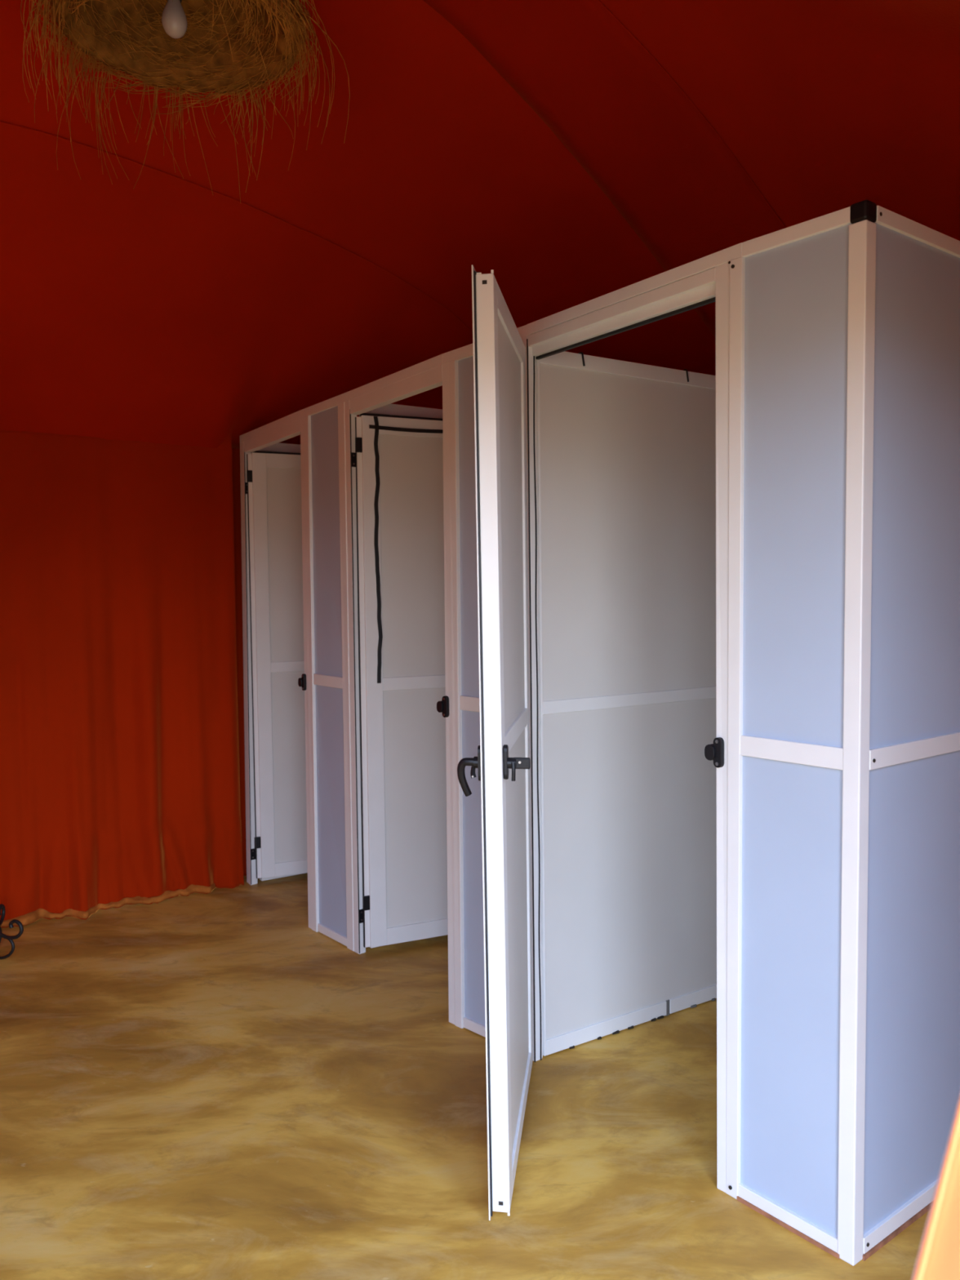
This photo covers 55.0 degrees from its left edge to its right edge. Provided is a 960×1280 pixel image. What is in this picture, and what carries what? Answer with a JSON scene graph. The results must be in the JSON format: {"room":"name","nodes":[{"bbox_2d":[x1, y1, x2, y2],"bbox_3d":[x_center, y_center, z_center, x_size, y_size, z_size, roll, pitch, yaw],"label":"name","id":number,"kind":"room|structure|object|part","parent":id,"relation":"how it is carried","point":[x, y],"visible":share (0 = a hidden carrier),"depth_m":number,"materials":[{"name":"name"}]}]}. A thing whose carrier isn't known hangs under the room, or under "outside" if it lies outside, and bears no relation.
{"room":"changing room","nodes":[
{"label":"changing room","id":0,"kind":"room"},
{"bbox_2d":[0,430,246,928],"bbox_3d":[-1.877,0.100,3.852,5.804,2.172,0.256,-3,4,-34],"label":"curtain","id":1,"kind":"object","parent":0,"point":[122,739],"depth_m":4.03,"materials":[{"name":"red fabric"}]},
{"bbox_2d":[0,883,215,927],"bbox_3d":[-2.566,1.189,3.398,3.198,0.045,0.144,-2,3,-31],"label":"trim","id":2,"kind":"structure","parent":1,"relation":"attached to","point":[29,917],"depth_m":4.01,"materials":[{"name":"fabric"}]},
{"bbox_2d":[0,872,929,1279],"bbox_3d":[-0.679,1.294,2.103,6.198,0.060,5.198,-2,4,-32],"label":"floor","id":3,"kind":"structure","parent":0,"point":[215,1085],"depth_m":2.37,"materials":[{"name":"concrete"}]},
{"bbox_2d":[0,903,23,959],"bbox_3d":[-1.841,0.768,3.490,0.281,0.869,0.269,-1,3,0],"label":"iron stand","id":4,"kind":"object","parent":3,"relation":"on","point":[10,938],"visible":1,"depth_m":3.44,"materials":[{"name":"black metal"}]},
{"bbox_3d":[-1.796,1.137,3.463,0.122,0.134,0.011,1,3,20],"label":"leg","id":5,"kind":"part","parent":4,"relation":"part of","materials":[{"name":"black metal"}]},
{"bbox_2d":[240,391,365,954],"bbox_3d":[-0.412,0.104,4.136,0.990,2.100,1.125,-3,4,-35],"label":"changing cubicle","id":6,"kind":"object","parent":3,"relation":"on","point":[296,517],"visible":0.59,"depth_m":3.82,"materials":[{"name":"white paint"}]},
{"bbox_3d":[-1.085,-0.930,4.261,0.035,0.034,0.057,-3,4,-34],"label":"rail","id":7,"kind":"part","parent":6,"relation":"part of","materials":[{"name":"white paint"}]},
{"bbox_3d":[-1.082,0.119,4.313,0.050,2.066,0.062,-3,4,-34],"label":"post","id":8,"kind":"part","parent":6,"relation":"part of","materials":[{"name":"white paint"}]},
{"bbox_3d":[-0.889,-0.917,3.972,0.035,0.034,0.645,-3,4,-34],"label":"rail","id":9,"kind":"part","parent":6,"relation":"part of","materials":[{"name":"white paint"}]},
{"bbox_3d":[-0.749,0.120,4.416,0.673,1.982,0.034,-2,3,-24],"label":"door","id":10,"kind":"part","parent":6,"relation":"part of","materials":[{"name":"white paint"}]},
{"bbox_3d":[-0.585,-0.897,3.536,0.035,0.034,0.422,-3,4,-36],"label":"rail","id":11,"kind":"part","parent":6,"relation":"part of","materials":[{"name":"white paint"}]},
{"bbox_3d":[-0.579,0.150,3.588,0.055,2.068,0.347,-3,4,-37],"label":"panel frame","id":12,"kind":"part","parent":6,"relation":"part of","materials":[{"name":"white paint"}]},
{"bbox_2d":[349,324,542,1061],"bbox_3d":[0.186,0.141,3.305,1.012,2.100,1.077,-3,4,-37],"label":"changing cubicle","id":13,"kind":"object","parent":3,"relation":"on","point":[420,846],"visible":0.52,"depth_m":3.43,"materials":[{"name":"white paint"}]},
{"bbox_3d":[-0.283,-0.878,3.110,0.035,0.034,0.625,-3,4,-35],"label":"rail","id":14,"kind":"part","parent":13,"relation":"part of","materials":[{"name":"white metal"}]},
{"bbox_3d":[-0.135,0.159,3.558,0.673,1.982,0.034,-2,3,-24],"label":"door","id":15,"kind":"part","parent":13,"relation":"part of","materials":[{"name":"white paint"}]},
{"bbox_3d":[0.031,0.187,2.760,0.057,2.068,0.321,-3,4,-42],"label":"panel frame","id":16,"kind":"part","parent":13,"relation":"part of","materials":[{"name":"white paint"}]},
{"bbox_3d":[0.020,-0.860,2.704,0.035,0.034,0.393,-3,4,-39],"label":"rail","id":17,"kind":"part","parent":13,"relation":"part of","materials":[{"name":"white metal"}]},
{"bbox_2d":[457,200,959,1266],"bbox_3d":[0.612,0.185,2.351,1.474,2.104,1.049,-3,4,-36],"label":"changing cubicle","id":18,"kind":"object","parent":3,"relation":"on","point":[748,637],"visible":1,"depth_m":1.99,"materials":[{"name":"white paint"}]},
{"bbox_3d":[-0.018,0.287,2.014,0.063,0.116,0.036,1,3,22],"label":"door handle","id":19,"kind":"part","parent":18,"relation":"part of","materials":[{"name":"black plastic"}]},
{"bbox_3d":[0.069,0.218,2.276,0.060,2.012,0.667,0,3,8],"label":"door","id":20,"kind":"part","parent":18,"relation":"part of","materials":[{"name":"white paint"}]},
{"bbox_3d":[0.072,0.282,1.981,0.009,0.041,0.011,-1,3,0],"label":"latch lever","id":21,"kind":"part","parent":18,"relation":"part of","materials":[{"name":"black plastic"}]},
{"bbox_3d":[0.356,-0.843,2.259,0.037,0.030,0.725,-3,4,-36],"label":"rail","id":22,"kind":"part","parent":18,"relation":"part of","materials":[{"name":"white metal"}]},
{"bbox_3d":[0.648,0.223,1.942,0.038,2.070,0.271,-3,4,-41],"label":"panel frame","id":23,"kind":"part","parent":18,"relation":"part of","materials":[{"name":"white paint"}]},
{"bbox_3d":[0.650,-0.826,1.877,0.036,0.030,0.244,-3,4,-41],"label":"rail","id":24,"kind":"part","parent":18,"relation":"part of","materials":[{"name":"white metal"}]},
{"bbox_3d":[0.747,0.229,1.829,0.042,2.066,0.039,-3,4,-40],"label":"corner post","id":25,"kind":"part","parent":18,"relation":"part of","materials":[{"name":"white metal"}]},
{"bbox_2d":[0,0,959,448],"bbox_3d":[-0.855,-1.317,2.128,5.884,1.398,4.155,-2,4,-32],"label":"ceiling","id":26,"kind":"structure","parent":0,"point":[166,309],"depth_m":3.18,"materials":[{"name":"red fabric"}]},
{"bbox_2d":[20,0,350,202],"bbox_3d":[-0.726,-1.585,2.204,0.692,0.837,0.723,-3,4,-36],"label":"pendant lamp","id":27,"kind":"object","parent":26,"relation":"hanging from","point":[219,46],"visible":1,"depth_m":2.36,"materials":[{"name":"wicker"}]},
{"bbox_3d":[-0.737,-1.502,2.225,0.060,0.090,0.060,-1,3,0],"label":"light bulb","id":28,"kind":"part","parent":27,"relation":"part of","materials":[{"name":"white glass"}]},
{"bbox_3d":[-0.722,-1.582,2.217,0.584,0.238,0.590,-1,3,0],"label":"lamp shade","id":29,"kind":"part","parent":27,"relation":"part of","materials":[{"name":"wicker"}]},
{"bbox_2d":[0,120,472,334],"bbox_3d":[-0.847,-1.385,3.312,2.761,0.372,0.200,-3,4,-43],"label":"trim","id":30,"kind":"structure","parent":26,"relation":"attached to","point":[1,122],"depth_m":3.15,"materials":[{"name":"red fabric"}]},
{"bbox_2d":[424,1,714,336],"bbox_3d":[0.655,-1.219,3.428,3.072,1.632,0.032,-3,4,-37],"label":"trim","id":31,"kind":"structure","parent":26,"relation":"attached to","point":[424,2],"depth_m":3.25,"materials":[{"name":"red fabric"}]},
{"bbox_2d":[422,0,785,337],"bbox_3d":[0.853,-1.198,3.207,3.125,1.750,0.612,-3,4,-36],"label":"ceiling panel","id":32,"kind":"object","parent":26,"relation":"attached to","point":[639,138],"depth_m":2.94,"materials":[{"name":"red fabric"}]},
{"bbox_2d":[596,0,786,227],"bbox_3d":[1.086,-1.180,3.107,2.875,1.715,0.092,-2,3,-31],"label":"trim","id":33,"kind":"structure","parent":26,"relation":"attached to","point":[598,1],"depth_m":2.76,"materials":[{"name":"red fabric"}]},
{"bbox_3d":[-0.003,-0.714,0.334,1.692,0.200,1.075,-1,3,0],"label":"wall","id":34,"kind":"structure","parent":0,"visible":0},
{"bbox_2d":[911,1096,959,1279],"bbox_3d":[0.351,0.315,0.669,0.348,2.000,0.157,-1,3,0],"label":"door curtain","id":35,"kind":"object","parent":34,"relation":"hanging from","point":[939,1254],"visible":1,"depth_m":0.63,"materials":[{"name":"fabric"}]}
]}

